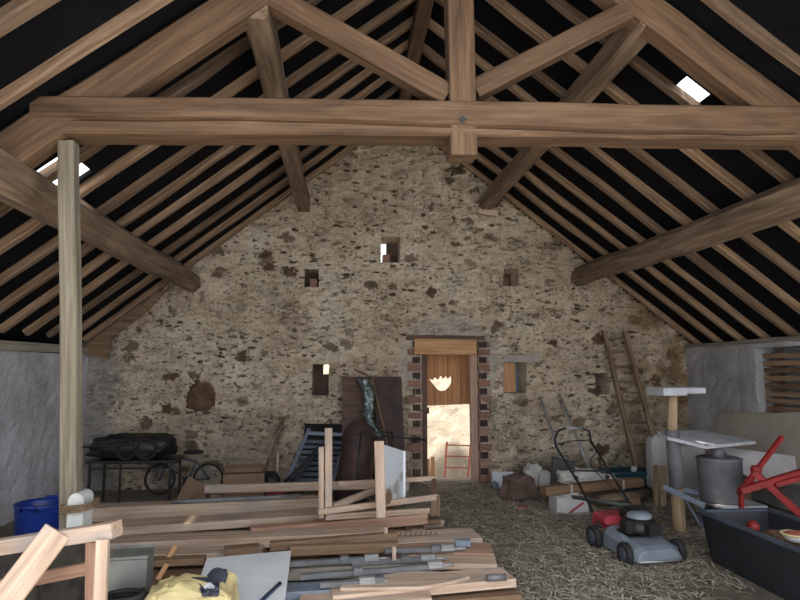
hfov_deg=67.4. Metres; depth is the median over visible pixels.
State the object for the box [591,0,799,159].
rafter
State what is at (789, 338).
wall plate
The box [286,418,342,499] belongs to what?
folding chair
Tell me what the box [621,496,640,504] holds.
block
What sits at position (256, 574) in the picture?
panel
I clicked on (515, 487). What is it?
stone
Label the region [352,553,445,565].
clamp
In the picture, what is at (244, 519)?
plank
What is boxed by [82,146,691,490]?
wall
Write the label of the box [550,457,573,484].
bin
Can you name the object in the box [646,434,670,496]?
sack
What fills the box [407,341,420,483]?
door surround
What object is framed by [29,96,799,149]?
tie beam
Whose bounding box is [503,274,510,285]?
trim
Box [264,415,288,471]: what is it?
spade
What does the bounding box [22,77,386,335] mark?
rafter
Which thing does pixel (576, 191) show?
rafter
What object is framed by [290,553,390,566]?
clamp
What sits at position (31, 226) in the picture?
rafter
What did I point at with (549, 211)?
rafter
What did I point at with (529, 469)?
lump
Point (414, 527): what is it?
plank
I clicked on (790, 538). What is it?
bowl
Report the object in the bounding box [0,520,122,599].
sawhorse
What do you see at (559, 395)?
rod
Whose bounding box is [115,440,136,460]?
hose
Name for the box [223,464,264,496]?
carton
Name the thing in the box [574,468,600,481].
chunk
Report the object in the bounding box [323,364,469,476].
wall
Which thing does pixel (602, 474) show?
chunk
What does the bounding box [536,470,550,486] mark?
lump
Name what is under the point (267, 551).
plank
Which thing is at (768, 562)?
trough
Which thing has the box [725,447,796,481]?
sheet
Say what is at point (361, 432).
metal stand
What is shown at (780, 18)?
ceiling
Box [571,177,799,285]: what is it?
purlin
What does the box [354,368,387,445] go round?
stick
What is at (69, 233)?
post
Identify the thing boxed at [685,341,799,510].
wall
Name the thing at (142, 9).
rafter
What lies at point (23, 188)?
purlin
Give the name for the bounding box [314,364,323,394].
niche
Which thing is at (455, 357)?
door
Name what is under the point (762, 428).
board
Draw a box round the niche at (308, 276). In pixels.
[306,274,318,286]
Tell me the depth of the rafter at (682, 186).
5.94 m
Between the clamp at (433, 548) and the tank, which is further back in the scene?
the tank
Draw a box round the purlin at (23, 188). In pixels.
[0,147,200,291]
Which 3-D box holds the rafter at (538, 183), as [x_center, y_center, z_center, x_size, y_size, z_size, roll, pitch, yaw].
[2.404,-1.098,7.888,4.630,3.561,0.103,1,-7,-5]
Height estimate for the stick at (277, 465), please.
0.500 m
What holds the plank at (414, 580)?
on the plank at (477, 581)
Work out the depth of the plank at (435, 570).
4.22 m
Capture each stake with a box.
[653,465,658,506]
[659,466,665,507]
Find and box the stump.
[37,543,84,599]
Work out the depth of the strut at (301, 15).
4.06 m
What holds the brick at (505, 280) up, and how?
in the wall at (253, 330)
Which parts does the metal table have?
leg, leg, leg, leg, leg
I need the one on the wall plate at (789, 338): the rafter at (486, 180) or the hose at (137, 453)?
the rafter at (486, 180)
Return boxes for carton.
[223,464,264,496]
[491,472,513,489]
[548,493,588,515]
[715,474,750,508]
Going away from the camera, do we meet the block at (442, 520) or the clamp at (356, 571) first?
the clamp at (356, 571)
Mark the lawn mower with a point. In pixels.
(631, 531)
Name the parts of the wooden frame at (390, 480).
rail, rail, rail, white panel, rail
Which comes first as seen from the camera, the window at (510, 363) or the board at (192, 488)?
the board at (192, 488)
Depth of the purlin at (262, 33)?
4.79 m
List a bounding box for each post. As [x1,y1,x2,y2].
[57,140,81,528]
[444,0,476,163]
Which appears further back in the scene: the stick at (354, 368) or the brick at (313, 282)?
the brick at (313, 282)
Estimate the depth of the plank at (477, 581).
3.90 m
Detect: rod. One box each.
[260,581,281,599]
[539,396,561,458]
[558,393,589,467]
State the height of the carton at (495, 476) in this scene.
0.200 m
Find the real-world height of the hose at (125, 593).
0.083 m
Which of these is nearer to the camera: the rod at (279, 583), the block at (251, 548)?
the rod at (279, 583)
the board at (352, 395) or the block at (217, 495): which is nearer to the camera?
the block at (217, 495)
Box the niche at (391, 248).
[386,243,396,262]
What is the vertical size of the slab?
0.200 m
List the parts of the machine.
frame arm, frame arm, leg, drum plate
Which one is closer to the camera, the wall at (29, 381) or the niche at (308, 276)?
the wall at (29, 381)
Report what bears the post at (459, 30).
on the tie beam at (103, 120)
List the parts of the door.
post, post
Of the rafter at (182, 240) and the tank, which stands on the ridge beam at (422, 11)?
the rafter at (182, 240)
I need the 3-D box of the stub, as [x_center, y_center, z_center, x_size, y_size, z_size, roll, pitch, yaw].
[-1.918,1.585,3.562,0.090,0.877,0.140,1,-7,-5]
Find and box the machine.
[646,387,767,535]
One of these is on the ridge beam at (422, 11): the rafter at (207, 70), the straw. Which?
the rafter at (207, 70)
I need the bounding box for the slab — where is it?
[553,482,620,502]
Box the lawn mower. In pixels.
[554,426,686,565]
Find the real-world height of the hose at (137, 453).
0.261 m
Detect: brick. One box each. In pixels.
[310,279,317,286]
[382,254,389,261]
[503,278,508,285]
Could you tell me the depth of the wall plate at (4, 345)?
6.64 m
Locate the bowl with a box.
[779,530,799,542]
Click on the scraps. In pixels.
(790, 532)
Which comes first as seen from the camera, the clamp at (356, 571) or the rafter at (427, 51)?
the clamp at (356, 571)
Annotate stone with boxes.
[499,473,538,502]
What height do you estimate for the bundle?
0.296 m
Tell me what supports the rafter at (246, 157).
on the ridge beam at (422, 11)
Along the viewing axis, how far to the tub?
5.29 m
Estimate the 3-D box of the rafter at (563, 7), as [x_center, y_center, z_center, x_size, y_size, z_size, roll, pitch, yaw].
[2.670,-1.436,4.980,4.628,3.563,0.093,1,-7,-5]
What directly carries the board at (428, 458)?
on the floor
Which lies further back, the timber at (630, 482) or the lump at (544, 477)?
the lump at (544, 477)
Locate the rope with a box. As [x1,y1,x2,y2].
[58,497,99,513]
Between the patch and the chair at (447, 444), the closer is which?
the patch
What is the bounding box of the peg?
[392,546,395,560]
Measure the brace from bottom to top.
0.216 m
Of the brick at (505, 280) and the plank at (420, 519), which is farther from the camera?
the brick at (505, 280)
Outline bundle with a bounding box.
[85,432,177,458]
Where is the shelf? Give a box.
[657,430,755,448]
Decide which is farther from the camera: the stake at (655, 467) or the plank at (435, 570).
the stake at (655, 467)
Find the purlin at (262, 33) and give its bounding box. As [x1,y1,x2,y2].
[246,5,309,211]
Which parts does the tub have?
handle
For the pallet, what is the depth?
7.17 m
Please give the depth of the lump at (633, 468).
7.67 m
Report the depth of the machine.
5.89 m
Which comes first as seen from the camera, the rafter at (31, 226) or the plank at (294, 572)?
the plank at (294, 572)
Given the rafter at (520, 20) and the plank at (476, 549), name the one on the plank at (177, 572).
the plank at (476, 549)
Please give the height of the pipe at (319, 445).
0.675 m
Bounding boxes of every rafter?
[0,0,60,37]
[0,0,172,110]
[0,0,266,168]
[0,0,321,217]
[0,0,373,254]
[0,0,415,285]
[0,16,412,313]
[0,39,407,332]
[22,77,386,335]
[45,85,399,337]
[82,98,396,331]
[82,146,357,341]
[422,43,799,335]
[428,18,799,313]
[434,0,799,282]
[438,146,701,343]
[475,152,723,342]
[485,0,799,242]
[486,147,746,340]
[513,147,783,351]
[545,0,795,182]
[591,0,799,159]
[701,0,799,75]
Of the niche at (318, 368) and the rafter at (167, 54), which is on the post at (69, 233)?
the rafter at (167, 54)
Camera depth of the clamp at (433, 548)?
4.53 m
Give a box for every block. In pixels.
[209,493,222,497]
[224,543,259,555]
[423,518,443,528]
[454,538,470,546]
[477,207,497,217]
[486,573,506,581]
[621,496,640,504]
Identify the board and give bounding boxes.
[82,440,163,447]
[83,285,169,358]
[177,476,205,498]
[301,423,341,480]
[342,377,371,478]
[375,377,404,450]
[428,458,429,475]
[430,456,434,475]
[705,412,799,485]
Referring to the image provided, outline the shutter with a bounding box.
[503,363,515,391]
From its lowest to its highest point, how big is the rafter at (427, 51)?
3.559 m
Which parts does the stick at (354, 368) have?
foil strip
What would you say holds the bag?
on the floor
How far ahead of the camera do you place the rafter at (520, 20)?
5.41 m
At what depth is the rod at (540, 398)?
8.43 m
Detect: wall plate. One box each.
[0,340,88,354]
[685,336,799,347]
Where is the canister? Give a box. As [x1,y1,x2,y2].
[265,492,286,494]
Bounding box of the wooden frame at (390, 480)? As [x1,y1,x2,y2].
[317,428,439,519]
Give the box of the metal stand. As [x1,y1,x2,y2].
[354,431,425,507]
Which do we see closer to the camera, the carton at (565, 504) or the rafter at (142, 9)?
the rafter at (142, 9)
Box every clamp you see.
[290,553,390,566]
[300,560,453,580]
[320,574,388,588]
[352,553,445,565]
[385,544,465,553]
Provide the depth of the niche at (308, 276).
9.07 m
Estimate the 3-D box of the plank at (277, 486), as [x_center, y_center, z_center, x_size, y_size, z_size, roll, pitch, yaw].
[-1.051,2.040,6.566,2.085,0.092,0.062,1,-7,-9]
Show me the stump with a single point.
(74, 588)
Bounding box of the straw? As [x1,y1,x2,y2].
[300,482,763,599]
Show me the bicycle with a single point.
(190, 452)
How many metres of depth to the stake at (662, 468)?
7.04 m
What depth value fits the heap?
4.52 m
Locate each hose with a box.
[107,587,146,599]
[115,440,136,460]
[135,438,157,459]
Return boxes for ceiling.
[0,0,415,352]
[411,0,799,343]
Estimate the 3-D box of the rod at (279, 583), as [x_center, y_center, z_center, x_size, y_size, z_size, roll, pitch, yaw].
[-0.750,1.675,3.414,0.022,0.022,0.372,-1,-7,10]
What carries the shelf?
attached to the machine
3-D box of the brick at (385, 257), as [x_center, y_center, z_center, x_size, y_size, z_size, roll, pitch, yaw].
[-0.212,-0.589,8.946,0.100,0.150,0.200,1,-7,-5]
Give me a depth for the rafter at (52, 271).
5.99 m
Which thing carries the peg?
on the clamp at (404, 558)
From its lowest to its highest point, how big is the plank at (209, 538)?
0.088 m
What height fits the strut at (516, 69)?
0.878 m
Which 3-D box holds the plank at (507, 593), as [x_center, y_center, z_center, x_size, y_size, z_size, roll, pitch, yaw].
[-0.242,1.943,3.835,2.060,0.056,0.246,1,-7,-11]
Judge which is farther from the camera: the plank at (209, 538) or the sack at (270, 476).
the sack at (270, 476)
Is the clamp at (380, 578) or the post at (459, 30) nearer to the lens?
the clamp at (380, 578)
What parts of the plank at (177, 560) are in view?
strip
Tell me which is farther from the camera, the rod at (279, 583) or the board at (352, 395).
the board at (352, 395)
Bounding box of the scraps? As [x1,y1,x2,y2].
[784,530,799,535]
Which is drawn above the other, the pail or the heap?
the pail
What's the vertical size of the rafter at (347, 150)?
3.400 m
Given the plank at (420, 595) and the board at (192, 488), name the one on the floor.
the board at (192, 488)
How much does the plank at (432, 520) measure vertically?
0.055 m
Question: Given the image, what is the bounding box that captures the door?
[406,335,484,483]
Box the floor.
[0,483,795,599]
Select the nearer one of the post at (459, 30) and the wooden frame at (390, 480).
the post at (459, 30)
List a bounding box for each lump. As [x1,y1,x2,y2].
[523,463,542,487]
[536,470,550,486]
[631,466,636,471]
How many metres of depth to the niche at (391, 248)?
9.22 m
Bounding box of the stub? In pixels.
[66,489,93,527]
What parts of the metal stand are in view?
leg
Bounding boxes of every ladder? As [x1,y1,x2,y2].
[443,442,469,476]
[601,330,654,466]
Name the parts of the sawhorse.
leg, rail, leg, leg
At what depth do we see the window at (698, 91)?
4.97 m
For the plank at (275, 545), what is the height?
0.062 m
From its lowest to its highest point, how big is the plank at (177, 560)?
0.123 m
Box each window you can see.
[38,158,85,184]
[488,354,539,391]
[677,77,706,100]
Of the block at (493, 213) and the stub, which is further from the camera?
the block at (493, 213)
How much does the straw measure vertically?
0.054 m
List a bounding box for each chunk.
[556,470,580,482]
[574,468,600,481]
[600,473,615,479]
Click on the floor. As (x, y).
(111, 496)
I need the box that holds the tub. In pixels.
[12,495,58,553]
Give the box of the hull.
[597,467,652,492]
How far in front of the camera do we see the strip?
4.07 m
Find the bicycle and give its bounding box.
[144,450,223,494]
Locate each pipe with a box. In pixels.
[172,494,299,503]
[283,444,321,481]
[289,452,318,481]
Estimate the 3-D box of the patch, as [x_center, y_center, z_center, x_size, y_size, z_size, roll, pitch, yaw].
[-2.749,1.367,8.326,0.419,0.553,0.193,1,-7,-5]
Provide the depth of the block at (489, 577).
3.91 m
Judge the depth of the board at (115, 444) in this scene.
7.00 m
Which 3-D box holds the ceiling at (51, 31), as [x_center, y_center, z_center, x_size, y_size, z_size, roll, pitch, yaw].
[-2.067,-1.374,5.354,4.719,3.736,7.650,1,-7,-5]
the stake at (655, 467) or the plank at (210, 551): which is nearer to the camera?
the plank at (210, 551)
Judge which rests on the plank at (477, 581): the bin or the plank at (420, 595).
the plank at (420, 595)
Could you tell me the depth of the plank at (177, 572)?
4.35 m
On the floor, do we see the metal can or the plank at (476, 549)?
the metal can
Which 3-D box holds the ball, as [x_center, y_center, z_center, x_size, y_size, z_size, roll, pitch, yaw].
[2.853,1.835,4.850,0.100,0.100,0.100,1,-7,-5]
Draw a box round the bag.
[144,567,238,599]
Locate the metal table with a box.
[85,454,185,502]
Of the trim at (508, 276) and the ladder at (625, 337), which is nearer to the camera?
the ladder at (625, 337)
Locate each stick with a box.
[276,452,278,473]
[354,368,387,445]
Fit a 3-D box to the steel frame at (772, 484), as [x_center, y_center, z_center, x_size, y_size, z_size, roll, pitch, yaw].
[3.566,1.764,5.523,0.932,0.980,0.356,1,-7,-5]
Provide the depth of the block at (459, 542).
4.68 m
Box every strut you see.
[267,0,448,100]
[475,4,633,100]
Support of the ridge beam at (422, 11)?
on the rafter at (167, 54)
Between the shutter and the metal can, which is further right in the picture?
the shutter
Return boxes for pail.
[490,481,498,489]
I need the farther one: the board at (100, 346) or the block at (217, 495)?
the board at (100, 346)
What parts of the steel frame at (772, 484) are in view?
leg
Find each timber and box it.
[540,477,643,495]
[597,488,651,504]
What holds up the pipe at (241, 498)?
on the plank at (154, 509)
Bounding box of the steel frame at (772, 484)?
[736,435,799,516]
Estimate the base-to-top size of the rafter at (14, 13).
3.399 m
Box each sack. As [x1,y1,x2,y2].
[264,471,280,494]
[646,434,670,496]
[681,444,704,498]
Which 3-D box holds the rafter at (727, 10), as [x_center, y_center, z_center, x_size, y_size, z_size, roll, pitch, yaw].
[2.752,-1.540,4.049,4.636,3.553,0.094,1,-7,-5]
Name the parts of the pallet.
block post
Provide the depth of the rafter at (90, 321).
7.90 m
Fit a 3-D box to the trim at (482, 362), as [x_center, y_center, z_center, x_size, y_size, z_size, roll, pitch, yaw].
[1.198,1.627,8.831,0.170,2.004,0.510,1,-7,-5]
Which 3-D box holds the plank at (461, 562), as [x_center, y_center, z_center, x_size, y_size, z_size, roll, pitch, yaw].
[0.360,1.938,4.433,0.692,0.046,0.201,0,-7,4]
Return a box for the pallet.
[763,352,799,412]
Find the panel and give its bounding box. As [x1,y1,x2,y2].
[201,551,290,599]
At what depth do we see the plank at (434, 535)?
5.02 m
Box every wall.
[0,350,87,526]
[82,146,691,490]
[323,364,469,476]
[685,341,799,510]
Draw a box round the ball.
[746,520,759,530]
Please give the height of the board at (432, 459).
0.617 m
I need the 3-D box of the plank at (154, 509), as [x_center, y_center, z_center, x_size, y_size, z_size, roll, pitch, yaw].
[-1.873,2.072,5.983,2.179,0.134,0.208,1,-7,-11]
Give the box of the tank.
[334,421,374,503]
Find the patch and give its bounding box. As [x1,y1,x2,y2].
[186,379,215,411]
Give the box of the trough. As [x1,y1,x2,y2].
[696,508,799,599]
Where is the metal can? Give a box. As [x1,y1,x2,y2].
[108,544,155,591]
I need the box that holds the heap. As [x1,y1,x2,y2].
[761,529,799,546]
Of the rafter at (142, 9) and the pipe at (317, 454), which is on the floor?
the pipe at (317, 454)
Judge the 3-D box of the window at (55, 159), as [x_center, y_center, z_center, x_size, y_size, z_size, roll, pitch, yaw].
[-2.654,-1.026,4.618,0.318,0.253,0.520,1,-7,-5]
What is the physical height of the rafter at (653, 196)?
3.560 m
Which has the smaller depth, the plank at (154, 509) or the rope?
the rope
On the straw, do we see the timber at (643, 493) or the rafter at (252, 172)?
the timber at (643, 493)
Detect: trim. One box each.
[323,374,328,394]
[477,342,491,482]
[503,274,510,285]
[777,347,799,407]
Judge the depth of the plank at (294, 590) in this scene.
3.81 m
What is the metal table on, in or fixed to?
on the floor
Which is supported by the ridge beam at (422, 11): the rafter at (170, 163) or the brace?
the rafter at (170, 163)
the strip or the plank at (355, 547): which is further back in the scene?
the plank at (355, 547)
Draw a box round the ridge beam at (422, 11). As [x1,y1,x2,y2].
[397,0,433,99]
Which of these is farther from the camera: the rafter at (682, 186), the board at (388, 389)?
the board at (388, 389)
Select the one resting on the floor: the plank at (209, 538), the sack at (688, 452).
the sack at (688, 452)
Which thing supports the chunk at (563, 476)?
on the slab
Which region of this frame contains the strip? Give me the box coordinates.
[155,563,168,580]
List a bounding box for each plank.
[92,495,317,521]
[92,507,394,523]
[103,508,321,534]
[109,545,263,559]
[110,525,384,548]
[137,525,424,534]
[153,550,391,569]
[153,565,426,584]
[154,545,206,566]
[204,481,374,493]
[204,514,440,530]
[249,514,427,531]
[270,531,396,550]
[285,580,329,599]
[287,570,455,582]
[288,564,404,580]
[290,541,398,556]
[299,591,431,599]
[330,567,515,599]
[340,571,469,590]
[396,528,482,542]
[396,542,493,556]
[405,554,496,569]
[431,588,521,599]
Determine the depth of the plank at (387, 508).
6.32 m

